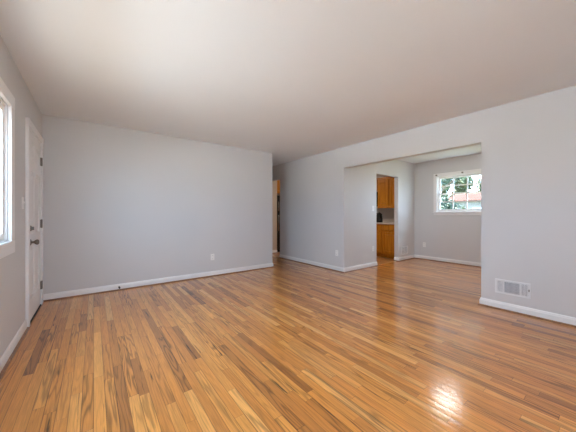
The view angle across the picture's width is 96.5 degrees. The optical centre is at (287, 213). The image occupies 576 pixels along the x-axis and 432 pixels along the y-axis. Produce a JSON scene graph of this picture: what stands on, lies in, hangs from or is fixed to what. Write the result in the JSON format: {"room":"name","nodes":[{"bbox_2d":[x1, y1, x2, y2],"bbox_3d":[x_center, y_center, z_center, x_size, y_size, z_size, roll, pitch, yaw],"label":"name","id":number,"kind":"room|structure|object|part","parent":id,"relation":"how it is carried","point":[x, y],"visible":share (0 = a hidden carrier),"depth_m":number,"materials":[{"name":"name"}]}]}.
{"room":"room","nodes":[
{"label":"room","id":0,"kind":"room"},
{"bbox_2d":[0,35,41,357],"bbox_3d":[-1.575,-0.080,1.129,0.070,2.440,5.740,0,0,-37],"label":"wall","id":1,"kind":"structure","parent":0,"point":[12,266],"depth_m":2.26,"materials":[{"name":"grey paint"}]},
{"bbox_2d":[0,77,14,258],"bbox_3d":[-1.671,-0.321,1.276,0.094,1.269,2.050,0,0,-37],"label":"window","id":2,"kind":"structure","parent":1,"relation":"in","point":[7,110],"depth_m":2.02,"materials":[{"name":"white paint"}]},
{"bbox_3d":[-1.681,-0.321,1.267,0.037,1.045,1.826,0,0,-37],"label":"sash","id":3,"kind":"part","parent":2,"relation":"part of","materials":[{"name":"white paint"}]},
{"bbox_2d":[0,320,28,379],"bbox_3d":[-1.233,1.093,0.760,0.030,0.093,4.500,0,0,-37],"label":"baseboard","id":4,"kind":"structure","parent":1,"relation":"attached to","point":[9,353],"depth_m":2.09,"materials":[{"name":"white paint"}]},
{"bbox_2d":[25,117,43,326],"bbox_3d":[-2.874,0.089,2.917,0.154,2.102,0.920,0,0,-37],"label":"door","id":5,"kind":"structure","parent":1,"relation":"in","point":[34,142],"depth_m":2.84,"materials":[{"name":"white paint"}]},
{"bbox_3d":[-2.651,0.295,2.690,0.072,0.066,0.066,0,0,-37],"label":"knob","id":6,"kind":"part","parent":5,"relation":"part of","materials":[{"name":"brown metal"}]},
{"bbox_3d":[-2.881,0.118,2.899,0.042,1.996,0.730,0,0,-37],"label":"panel","id":7,"kind":"part","parent":5,"relation":"part of","materials":[{"name":"white paint"}]},
{"bbox_2d":[42,114,271,293],"bbox_3d":[-1.806,-0.080,4.477,3.600,2.440,0.120,0,0,-37],"label":"wall","id":8,"kind":"structure","parent":0,"point":[121,205],"depth_m":4.05,"materials":[{"name":"grey paint"}]},
{"bbox_2d":[43,263,273,301],"bbox_3d":[-2.593,1.093,5.543,3.630,0.093,2.830,0,0,-37],"label":"baseboard","id":9,"kind":"structure","parent":8,"relation":"attached to","point":[109,288],"depth_m":4.04,"materials":[{"name":"white paint"}]},
{"bbox_2d":[272,180,276,249],"bbox_3d":[-0.662,-0.080,7.743,0.285,2.440,0.750,0,0,-37],"label":"wall","id":10,"kind":"structure","parent":0,"point":[274,183],"depth_m":7.48,"materials":[{"name":"beige paint"}]},
{"bbox_2d":[0,252,575,431],"bbox_3d":[0.472,1.200,4.432,7.420,0.120,8.540,0,0,-37],"label":"floor","id":11,"kind":"structure","parent":0,"point":[409,345],"depth_m":2.01,"materials":[{"name":"brown wood"}]},
{"bbox_2d":[277,195,279,251],"bbox_3d":[-0.243,0.290,8.047,0.720,1.700,0.750,0,0,-37],"label":"refrigerator","id":12,"kind":"object","parent":11,"relation":"on","point":[278,196],"visible":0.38,"depth_m":7.61,"materials":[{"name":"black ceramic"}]},
{"bbox_3d":[-0.064,0.530,7.810,0.720,1.100,0.055,0,0,-37],"label":"fridge door","id":13,"kind":"part","parent":12,"relation":"part of","materials":[{"name":"grey metal"}]},
{"bbox_3d":[-0.064,-0.292,7.810,0.720,0.515,0.055,0,0,-37],"label":"freezer door","id":14,"kind":"part","parent":12,"relation":"part of","materials":[{"name":"grey metal"}]},
{"bbox_2d":[376,224,383,256],"bbox_3d":[2.548,0.703,7.093,0.595,0.875,0.450,0,0,-37],"label":"base cabinet","id":15,"kind":"object","parent":11,"relation":"on","point":[378,226],"visible":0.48,"depth_m":6.81,"materials":[{"name":"brown wood"}]},
{"bbox_3d":[2.319,0.745,6.919,0.020,0.540,0.414,0,0,-37],"label":"door","id":16,"kind":"part","parent":15,"relation":"part of","materials":[{"name":"brown wood"}]},
{"bbox_2d":[382,224,393,258],"bbox_3d":[2.822,0.703,6.730,0.595,0.875,0.450,0,0,-37],"label":"base cabinet","id":17,"kind":"object","parent":11,"relation":"on","point":[387,229],"visible":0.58,"depth_m":6.59,"materials":[{"name":"brown wood"}]},
{"bbox_2d":[376,219,393,224],"bbox_3d":[2.541,0.200,7.081,0.620,0.130,1.370,0,0,-37],"label":"countertop","id":18,"kind":"structure","parent":17,"relation":"on","point":[385,221],"depth_m":6.92,"materials":[{"name":"beige stone"}]},
{"bbox_2d":[376,212,382,221],"bbox_3d":[2.506,0.082,7.085,0.232,0.293,0.194,0,0,34],"label":"kettle","id":19,"kind":"object","parent":18,"relation":"on","point":[379,218],"visible":0.83,"depth_m":7.01,"materials":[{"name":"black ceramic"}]},
{"bbox_3d":[2.593,0.357,6.556,0.020,0.135,0.414,0,0,-37],"label":"drawer","id":20,"kind":"part","parent":17,"relation":"part of","materials":[{"name":"brown wood"}]},
{"bbox_3d":[2.593,0.745,6.556,0.020,0.540,0.414,0,0,-37],"label":"door","id":21,"kind":"part","parent":17,"relation":"part of","materials":[{"name":"brown wood"}]},
{"bbox_2d":[0,0,575,165],"bbox_3d":[0.472,-1.360,4.432,7.420,0.120,8.540,0,0,-37],"label":"ceiling","id":22,"kind":"structure","parent":0,"point":[290,80],"depth_m":2.18,"materials":[{"name":"paint"}]},
{"bbox_2d":[348,160,413,266],"bbox_3d":[2.196,-0.080,5.899,2.620,2.440,0.100,0,0,-37],"label":"wall","id":23,"kind":"structure","parent":0,"point":[361,179],"depth_m":5.56,"materials":[{"name":"grey paint"}]},
{"bbox_2d":[401,246,407,254],"bbox_3d":[2.880,0.895,6.347,0.310,0.210,0.010,0,0,-37],"label":"electrical outlet","id":24,"kind":"object","parent":23,"relation":"in","point":[404,249],"visible":1,"depth_m":6.33,"materials":[{"name":"white plastic"}]},
{"bbox_2d":[272,85,575,317],"bbox_3d":[1.182,-0.080,4.969,0.120,2.440,8.300,0,0,-37],"label":"wall","id":25,"kind":"structure","parent":0,"point":[528,145],"depth_m":3.05,"materials":[{"name":"grey paint"}]},
{"bbox_2d":[279,254,377,272],"bbox_3d":[0.875,1.093,6.166,1.135,0.093,2.180,0,0,-37],"label":"baseboard","id":26,"kind":"structure","parent":25,"relation":"attached to","point":[308,262],"depth_m":5.44,"materials":[{"name":"white paint"}]},
{"bbox_2d":[495,278,530,298],"bbox_3d":[2.597,0.862,2.981,0.022,0.168,0.316,0,0,-37],"label":"air vent","id":27,"kind":"object","parent":25,"relation":"in","point":[519,289],"visible":1,"depth_m":2.97,"materials":[{"name":"white metal"}]},
{"bbox_2d":[478,297,575,327],"bbox_3d":[3.058,1.093,2.463,0.150,0.093,2.040,0,0,-37],"label":"baseboard","id":28,"kind":"structure","parent":25,"relation":"attached to","point":[525,311],"depth_m":2.85,"materials":[{"name":"white paint"}]},
{"bbox_2d":[376,153,480,262],"bbox_3d":[3.371,-0.080,6.624,0.152,2.440,8.540,0,0,-37],"label":"wall","id":29,"kind":"structure","parent":0,"point":[456,237],"depth_m":6.15,"materials":[{"name":"grey paint"}]},
{"bbox_2d":[376,192,377,206],"bbox_3d":[2.336,-0.415,7.503,0.438,0.410,0.740,0,0,-37],"label":"upper cabinet","id":30,"kind":"object","parent":29,"relation":"attached to","point":[376,192],"visible":0.02,"depth_m":7.16,"materials":[{"name":"brown wood"}]},
{"bbox_2d":[377,177,388,207],"bbox_3d":[2.708,-0.578,7.088,0.345,0.835,0.340,0,0,-37],"label":"upper cabinet","id":31,"kind":"object","parent":29,"relation":"attached to","point":[383,183],"visible":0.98,"depth_m":6.97,"materials":[{"name":"brown wood"}]},
{"bbox_2d":[389,177,393,207],"bbox_3d":[2.937,-0.578,6.785,0.345,0.835,0.410,0,0,-37],"label":"upper cabinet","id":32,"kind":"object","parent":29,"relation":"attached to","point":[391,179],"visible":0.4,"depth_m":6.79,"materials":[{"name":"brown wood"}]},
{"bbox_2d":[394,254,480,266],"bbox_3d":[4.195,1.093,4.759,0.807,0.093,4.330,0,0,-37],"label":"baseboard","id":33,"kind":"structure","parent":29,"relation":"attached to","point":[398,259],"depth_m":6.16,"materials":[{"name":"white paint"}]},
{"bbox_3d":[4.189,1.131,4.755,0.793,0.018,4.330,0,0,-37],"label":"shoe molding","id":34,"kind":"part","parent":33,"relation":"part of","materials":[{"name":"white wood"}]},
{"bbox_2d":[433,169,480,214],"bbox_3d":[4.002,-0.470,5.751,0.198,1.000,1.389,0,0,-37],"label":"window","id":35,"kind":"structure","parent":29,"relation":"in","point":[475,172],"depth_m":5.96,"materials":[{"name":"white paint"}]},
{"bbox_3d":[3.955,-0.039,5.715,0.036,0.022,1.389,0,0,-37],"label":"sill","id":36,"kind":"part","parent":35,"relation":"part of","materials":[{"name":"white paint"}]},
{"bbox_3d":[4.005,-0.276,5.753,0.030,0.428,1.201,0,0,-37],"label":"sash","id":37,"kind":"part","parent":35,"relation":"part of","materials":[{"name":"white paint"}]},
{"bbox_3d":[4.031,-0.674,5.772,0.030,0.428,1.201,0,0,-37],"label":"sash","id":38,"kind":"part","parent":35,"relation":"part of","materials":[{"name":"white paint"}]},
{"bbox_3d":[0.007,-0.080,8.794,2.620,2.440,0.120,0,0,-37],"label":"wall","id":39,"kind":"structure","parent":0,"visible":0},
{"bbox_2d":[277,180,279,194],"bbox_3d":[-0.271,-0.900,8.083,0.740,0.560,0.680,0,0,-37],"label":"upper cabinet","id":40,"kind":"object","parent":39,"relation":"attached to","point":[278,181],"visible":0.05,"depth_m":7.65,"materials":[{"name":"brown wood"}]},
{"label":"outside","id":41,"kind":"structure","parent":0,"visible":0},
{"bbox_3d":[34.603,1.590,26.170,73.230,0.100,120.000,0,0,-37],"label":"garden","id":42,"kind":"object","parent":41,"visible":0},
{"bbox_2d":[440,179,450,207],"bbox_3d":[27.263,-2.656,46.064,3.620,8.402,4.571,0,0,-3],"label":"tree","id":43,"kind":"object","parent":42,"relation":"on","point":[446,189],"visible":0.14,"depth_m":44.78,"materials":[{"name":"green plant"}]},
{"bbox_2d":[440,196,459,208],"bbox_3d":[7.963,0.319,13.048,1.060,2.451,1.598,0,0,-19],"label":"shrub","id":44,"kind":"object","parent":42,"relation":"on","point":[447,205],"visible":0.12,"depth_m":12.82,"materials":[{"name":"green plant"}]},
{"bbox_2d":[441,177,461,192],"bbox_3d":[11.038,-4.077,16.807,4.586,11.239,9.208,0,0,-37],"label":"shade tree","id":45,"kind":"object","parent":42,"relation":"on","point":[449,181],"visible":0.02,"depth_m":16.96,"materials":[{"name":"green plant"}]},
{"bbox_2d":[450,176,473,196],"bbox_3d":[31.355,-2.957,46.001,3.637,9.003,4.759,0,0,-12],"label":"tree","id":46,"kind":"object","parent":42,"relation":"on","point":[462,188],"visible":0.25,"depth_m":45.28,"materials":[{"name":"green plant"}]},
{"bbox_2d":[449,193,480,208],"bbox_3d":[23.568,-0.485,27.755,8.000,4.050,9.400,0,0,-37],"label":"neighbouring house","id":47,"kind":"structure","parent":42,"relation":"on","point":[471,196],"depth_m":27.85,"materials":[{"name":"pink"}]},
{"bbox_2d":[475,178,480,190],"bbox_3d":[35.823,-2.792,46.047,3.672,8.674,4.705,0,0,-11],"label":"tree","id":48,"kind":"object","parent":42,"relation":"on","point":[478,181],"visible":0.02,"depth_m":46.36,"materials":[{"name":"green plant"}]}
]}

